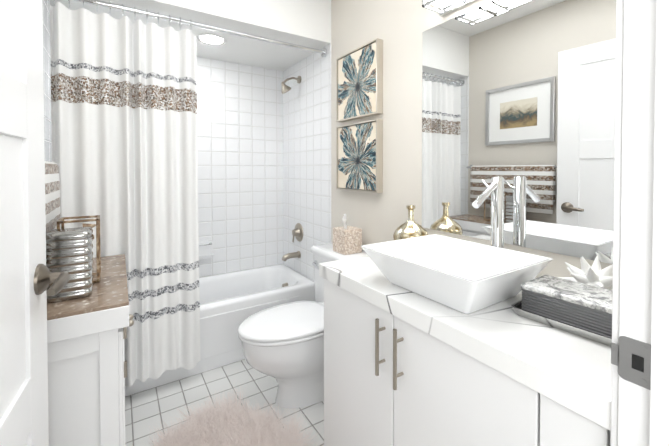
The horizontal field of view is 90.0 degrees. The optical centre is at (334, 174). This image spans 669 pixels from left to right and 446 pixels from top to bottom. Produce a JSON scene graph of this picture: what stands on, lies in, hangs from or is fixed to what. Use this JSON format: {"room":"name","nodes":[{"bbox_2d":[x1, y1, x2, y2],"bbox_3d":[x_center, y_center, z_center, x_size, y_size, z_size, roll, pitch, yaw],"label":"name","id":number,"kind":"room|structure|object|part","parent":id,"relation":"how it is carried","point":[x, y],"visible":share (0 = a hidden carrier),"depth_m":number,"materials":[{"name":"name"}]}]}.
{"room":"bathroom","nodes":[
{"label":"bathroom","id":0,"kind":"room"},
{"bbox_2d":[49,0,330,70],"bbox_3d":[-0.875,-1.074,2.193,1.520,0.365,0.790,-1,1,-33],"label":"ceiling","id":1,"kind":"structure","parent":0,"point":[306,23],"depth_m":2.10,"materials":[{"name":"white paint"}]},
{"bbox_2d":[196,34,226,44],"bbox_3d":[-0.811,-0.889,2.208,0.190,0.004,0.190,-1,1,-33],"label":"recessed light","id":2,"kind":"object","parent":1,"relation":"in","point":[213,35],"depth_m":2.20,"materials":[{"name":"white paint"}]},
{"bbox_3d":[-0.811,-0.889,2.208,0.140,0.002,0.140,-1,1,-33],"label":"recessed ceiling light trim lens","id":3,"kind":"part","parent":2,"relation":"part of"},
{"bbox_2d":[125,359,323,445],"bbox_3d":[-0.025,1.230,0.917,1.720,0.050,4.120,-1,1,-33],"label":"floor","id":4,"kind":"structure","parent":0,"point":[145,410],"depth_m":1.75,"materials":[{"name":"tile"}]},
{"bbox_2d":[47,254,133,445],"bbox_3d":[-0.966,0.799,1.283,0.341,0.800,0.708,-1,1,-33],"label":"base cabinet","id":5,"kind":"object","parent":4,"relation":"on","point":[87,364],"visible":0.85,"depth_m":1.02,"materials":[{"name":"white wood"}]},
{"bbox_2d":[46,227,93,302],"bbox_3d":[-0.878,0.293,1.112,0.120,0.215,0.120,-1,1,-33],"label":"canister","id":6,"kind":"object","parent":5,"relation":"on","point":[69,251],"visible":0.79,"depth_m":1.07,"materials":[{"name":"grey metal"}]},
{"bbox_2d":[57,215,100,282],"bbox_3d":[-0.953,0.281,1.254,0.120,0.235,0.120,-1,1,-33],"label":"box","id":7,"kind":"object","parent":5,"relation":"on","point":[97,274],"visible":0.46,"depth_m":1.24,"materials":[{"name":"brown wood"}]},
{"bbox_3d":[-0.982,0.839,1.274,0.304,0.720,0.684,-1,1,-33],"label":"frame","id":8,"kind":"part","parent":5,"relation":"part of","materials":[{"name":"white wood"}]},
{"bbox_3d":[-0.762,0.770,1.245,0.040,0.590,0.382,-1,1,-33],"label":"knob","id":9,"kind":"part","parent":5,"relation":"part of","materials":[{"name":"silver metal"}]},
{"bbox_2d":[125,264,314,396],"bbox_3d":[-0.914,0.988,2.289,1.504,0.390,0.628,-1,1,-33],"label":"bathtub","id":10,"kind":"object","parent":4,"relation":"on","point":[230,302],"visible":0.42,"depth_m":2.16,"materials":[{"name":"white ceramic"}]},
{"bbox_3d":[-0.746,0.982,2.028,1.184,0.250,0.008,-1,1,-33],"label":"panel","id":11,"kind":"part","parent":10,"relation":"part of","materials":[{"name":"white"}]},
{"bbox_2d":[149,382,320,445],"bbox_3d":[-0.346,1.189,1.216,0.544,0.018,0.964,-1,1,-33],"label":"rug","id":12,"kind":"object","parent":4,"relation":"on","point":[231,423],"visible":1,"depth_m":1.46,"materials":[{"name":"fur"}]},
{"bbox_2d":[238,243,366,407],"bbox_3d":[-0.154,0.820,1.827,0.739,0.740,0.474,-1,1,-33],"label":"toilet","id":13,"kind":"object","parent":4,"relation":"on","point":[283,345],"visible":0.48,"depth_m":1.68,"materials":[{"name":"white ceramic"}]},
{"bbox_3d":[-0.242,0.795,1.770,0.525,0.019,0.385,-1,1,-33],"label":"seat","id":14,"kind":"part","parent":13,"relation":"part of","materials":[{"name":"white ceramic"}]},
{"bbox_3d":[-0.233,0.778,1.775,0.550,0.050,0.387,-1,1,-33],"label":"lid","id":15,"kind":"part","parent":13,"relation":"part of","materials":[{"name":"white ceramic"}]},
{"bbox_3d":[-0.107,0.543,2.010,0.036,0.032,0.096,-1,1,-33],"label":"lever","id":16,"kind":"part","parent":13,"relation":"part of","materials":[{"name":"silver metal"}]},
{"bbox_3d":[0.062,0.640,1.964,0.224,0.385,0.474,-1,1,-33],"label":"tank","id":17,"kind":"part","parent":13,"relation":"part of","materials":[{"name":"white ceramic"}]},
{"bbox_2d":[333,214,361,254],"bbox_3d":[0.074,0.338,1.937,0.124,0.218,0.124,-1,1,-33],"label":"tissue box","id":18,"kind":"object","parent":13,"relation":"on","point":[347,240],"visible":1,"depth_m":1.89,"materials":[{"name":"stone"}]},
{"bbox_2d":[319,255,610,445],"bbox_3d":[0.418,0.782,1.091,0.575,0.840,0.960,-1,1,-33],"label":"bathroom vanity","id":19,"kind":"object","parent":4,"relation":"on","point":[403,367],"visible":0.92,"depth_m":0.85,"materials":[{"name":"white wood"}]},
{"bbox_3d":[0.073,0.758,1.177,0.018,0.685,0.400,-1,1,-33],"label":"door","id":20,"kind":"part","parent":19,"relation":"part of","materials":[{"name":"white wood"}]},
{"bbox_3d":[0.139,0.523,1.021,0.036,0.170,0.012,-1,1,-33],"label":"handle","id":21,"kind":"part","parent":19,"relation":"part of","materials":[{"name":"silver metal"}]},
{"bbox_3d":[0.181,0.525,0.955,0.036,0.170,0.012,-1,1,-33],"label":"handle","id":22,"kind":"part","parent":19,"relation":"part of","materials":[{"name":"silver metal"}]},
{"bbox_2d":[393,205,427,239],"bbox_3d":[0.343,0.246,1.501,0.156,0.216,0.156,-1,1,-33],"label":"bottle","id":23,"kind":"object","parent":19,"relation":"on","point":[410,227],"visible":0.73,"depth_m":1.47,"materials":[{"name":"gold glass"}]},
{"bbox_2d":[361,234,552,313],"bbox_3d":[0.362,0.303,1.057,0.380,0.117,0.440,-1,1,-33],"label":"sink","id":24,"kind":"object","parent":19,"relation":"in","point":[464,276],"visible":1,"depth_m":1.03,"materials":[{"name":"white ceramic"}]},
{"bbox_3d":[0.294,0.764,0.835,0.018,0.685,0.405,-1,1,-33],"label":"door","id":25,"kind":"part","parent":19,"relation":"part of","materials":[{"name":"white wood"}]},
{"bbox_2d":[472,177,503,247],"bbox_3d":[0.531,0.185,1.192,0.164,0.350,0.093,-1,1,-33],"label":"faucet","id":26,"kind":"object","parent":19,"relation":"on","point":[494,189],"visible":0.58,"depth_m":1.19,"materials":[{"name":"silver metal"}]},
{"bbox_2d":[511,275,611,346],"bbox_3d":[0.605,0.325,0.815,0.172,0.082,0.270,-1,1,-37],"label":"decorative box","id":27,"kind":"object","parent":19,"relation":"on","point":[578,309],"visible":0.67,"depth_m":0.79,"materials":[{"name":"grey stone"}]},
{"bbox_3d":[0.435,0.768,0.616,0.018,0.685,0.107,-1,1,-33],"label":"door","id":28,"kind":"part","parent":19,"relation":"part of","materials":[{"name":"white wood"}]},
{"bbox_2d":[558,255,612,289],"bbox_3d":[0.734,0.295,0.945,0.172,0.131,0.174,-1,1,-33],"label":"decor","id":29,"kind":"object","parent":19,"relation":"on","point":[595,274],"visible":0.5,"depth_m":0.93,"materials":[{"name":"white ceramic"}]},
{"bbox_2d":[331,0,611,277],"bbox_3d":[0.655,-0.022,1.336,0.100,2.440,4.120,-1,1,-33],"label":"wall","id":30,"kind":"structure","parent":0,"point":[398,27],"depth_m":1.77,"materials":[{"name":"white paint"}]},
{"bbox_2d":[283,43,330,281],"bbox_3d":[-0.237,0.140,2.622,0.006,2.075,0.784,-1,1,-33],"label":"wall tile","id":31,"kind":"structure","parent":30,"relation":"attached to","point":[307,153],"depth_m":2.57,"materials":[{"name":"white tile"}]},
{"bbox_2d":[281,76,300,93],"bbox_3d":[-0.344,-0.704,2.620,0.158,0.159,0.084,-1,1,-33],"label":"shower head","id":32,"kind":"object","parent":31,"relation":"attached to","point":[285,88],"visible":1,"depth_m":2.58},
{"bbox_2d":[282,251,300,260],"bbox_3d":[-0.349,0.650,2.657,0.150,0.067,0.060,-1,1,-33],"label":"tub spout","id":33,"kind":"object","parent":31,"relation":"attached to","point":[291,255],"visible":1,"depth_m":2.65,"materials":[{"name":"silver metal"}]},
{"bbox_2d":[292,223,302,241],"bbox_3d":[-0.310,0.467,2.679,0.060,0.151,0.150,-1,1,-33],"label":"shower valve","id":34,"kind":"object","parent":31,"relation":"attached to","point":[297,232],"visible":1,"depth_m":2.66,"materials":[{"name":"silver metal"}]},
{"bbox_2d":[336,119,382,192],"bbox_3d":[0.138,-0.103,2.001,0.043,0.404,0.404,-1,1,-33],"label":"canvas art","id":35,"kind":"object","parent":30,"relation":"attached to","point":[359,156],"visible":1,"depth_m":1.95,"materials":[{"name":"fabric"}]},
{"bbox_2d":[336,38,382,121],"bbox_3d":[0.138,-0.538,1.994,0.043,0.404,0.404,-1,1,-33],"label":"canvas art","id":36,"kind":"object","parent":30,"relation":"attached to","point":[359,82],"visible":1,"depth_m":1.95,"materials":[{"name":"fabric"}]},
{"bbox_2d":[422,0,476,16],"bbox_3d":[0.560,-0.743,1.221,0.170,0.115,0.550,-1,1,-33],"label":"sconce","id":37,"kind":"object","parent":30,"relation":"attached to","point":[446,7],"visible":1,"depth_m":1.38,"materials":[{"name":"white glass"}]},
{"bbox_3d":[0.539,-0.742,1.207,0.090,0.085,0.444,-1,1,-33],"label":"lamp shade","id":38,"kind":"part","parent":37,"relation":"part of","materials":[{"name":"white glass"}]},
{"bbox_2d":[422,0,615,263],"bbox_3d":[0.665,-0.205,1.219,0.005,0.930,0.902,-1,1,-33],"label":"mirror","id":39,"kind":"object","parent":30,"relation":"attached to","point":[518,96],"visible":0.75,"depth_m":1.19,"materials":[{"name":"clear glass"}]},
{"bbox_3d":[-1.116,-0.042,2.584,1.520,2.440,0.100,-1,1,-33],"label":"wall","id":40,"kind":"structure","parent":0,"visible":0},
{"bbox_2d":[197,57,282,276],"bbox_3d":[-1.087,0.141,2.543,1.520,2.075,0.006,-1,1,-33],"label":"wall tile","id":41,"kind":"structure","parent":40,"relation":"attached to","point":[240,154],"depth_m":2.74,"materials":[{"name":"white tile"}]},
{"bbox_2d":[199,240,213,259],"bbox_3d":[-1.001,0.583,2.564,0.140,0.130,0.062,-1,1,-33],"label":"soap dish","id":42,"kind":"object","parent":41,"relation":"attached to","point":[205,249],"visible":0.56,"depth_m":2.58,"materials":[{"name":"white ceramic"}]},
{"bbox_3d":[0.727,-0.010,0.632,0.542,2.440,0.120,-1,1,-33],"label":"wall","id":43,"kind":"structure","parent":0,"visible":0},
{"bbox_2d":[611,336,650,389],"bbox_3d":[0.463,0.288,0.512,0.003,0.068,0.063,-1,1,-33],"label":"strike plate","id":44,"kind":"object","parent":43,"relation":"attached to","point":[631,358],"visible":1,"depth_m":0.52,"materials":[{"name":"grey metal"}]},
{"bbox_2d":[610,0,656,445],"bbox_3d":[0.512,0.162,0.503,0.074,2.100,0.132,-1,1,-33],"label":"door frame","id":45,"kind":"structure","parent":43,"relation":"attached to","point":[638,126],"depth_m":0.51,"materials":[{"name":"white paint"}]},
{"bbox_2d":[650,0,668,445],"bbox_3d":[0.491,0.197,0.459,0.010,2.032,0.080,-1,1,-33],"label":"door frame","id":46,"kind":"object","parent":43,"relation":"attached to","point":[659,415],"visible":1,"depth_m":0.48,"materials":[{"name":"white paint"}]},
{"bbox_3d":[-0.706,-0.007,0.457,0.100,2.440,4.120,-1,1,-33],"label":"wall","id":47,"kind":"structure","parent":0,"visible":0},
{"bbox_2d":[0,0,69,445],"bbox_3d":[-0.521,0.190,0.463,0.173,2.030,0.930,-1,1,-33],"label":"door","id":48,"kind":"structure","parent":47,"relation":"in","point":[27,277],"depth_m":0.74,"materials":[{"name":"white paint"}]},
{"bbox_3d":[-0.721,0.254,0.780,0.166,0.074,0.182,-1,1,-33],"label":"handle","id":49,"kind":"part","parent":48,"relation":"part of","materials":[{"name":"silver metal"}]},
{"bbox_2d":[42,0,51,161],"bbox_3d":[-1.509,0.153,1.800,0.006,2.075,0.784,-1,1,-33],"label":"wall tile","id":50,"kind":"structure","parent":47,"relation":"attached to","point":[46,4],"depth_m":1.64,"materials":[{"name":"white tile"}]},
{"bbox_2d":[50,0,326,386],"bbox_3d":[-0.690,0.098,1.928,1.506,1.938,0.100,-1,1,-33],"label":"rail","id":51,"kind":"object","parent":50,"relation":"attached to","point":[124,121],"visible":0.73,"depth_m":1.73,"materials":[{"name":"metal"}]},
{"bbox_2d":[50,2,200,386],"bbox_3d":[-1.030,0.141,1.709,0.640,1.858,0.100,-1,1,-33],"label":"shower curtain","id":52,"kind":"object","parent":51,"relation":"hanging from","point":[124,92],"depth_m":1.72,"materials":[{"name":"fabric"}]},
{"bbox_2d":[45,161,60,259],"bbox_3d":[-1.028,0.128,1.132,0.086,0.367,0.824,-1,1,-33],"label":"towel rail","id":53,"kind":"object","parent":47,"relation":"attached to","point":[52,198],"visible":0.27,"depth_m":1.27,"materials":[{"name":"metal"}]}
]}

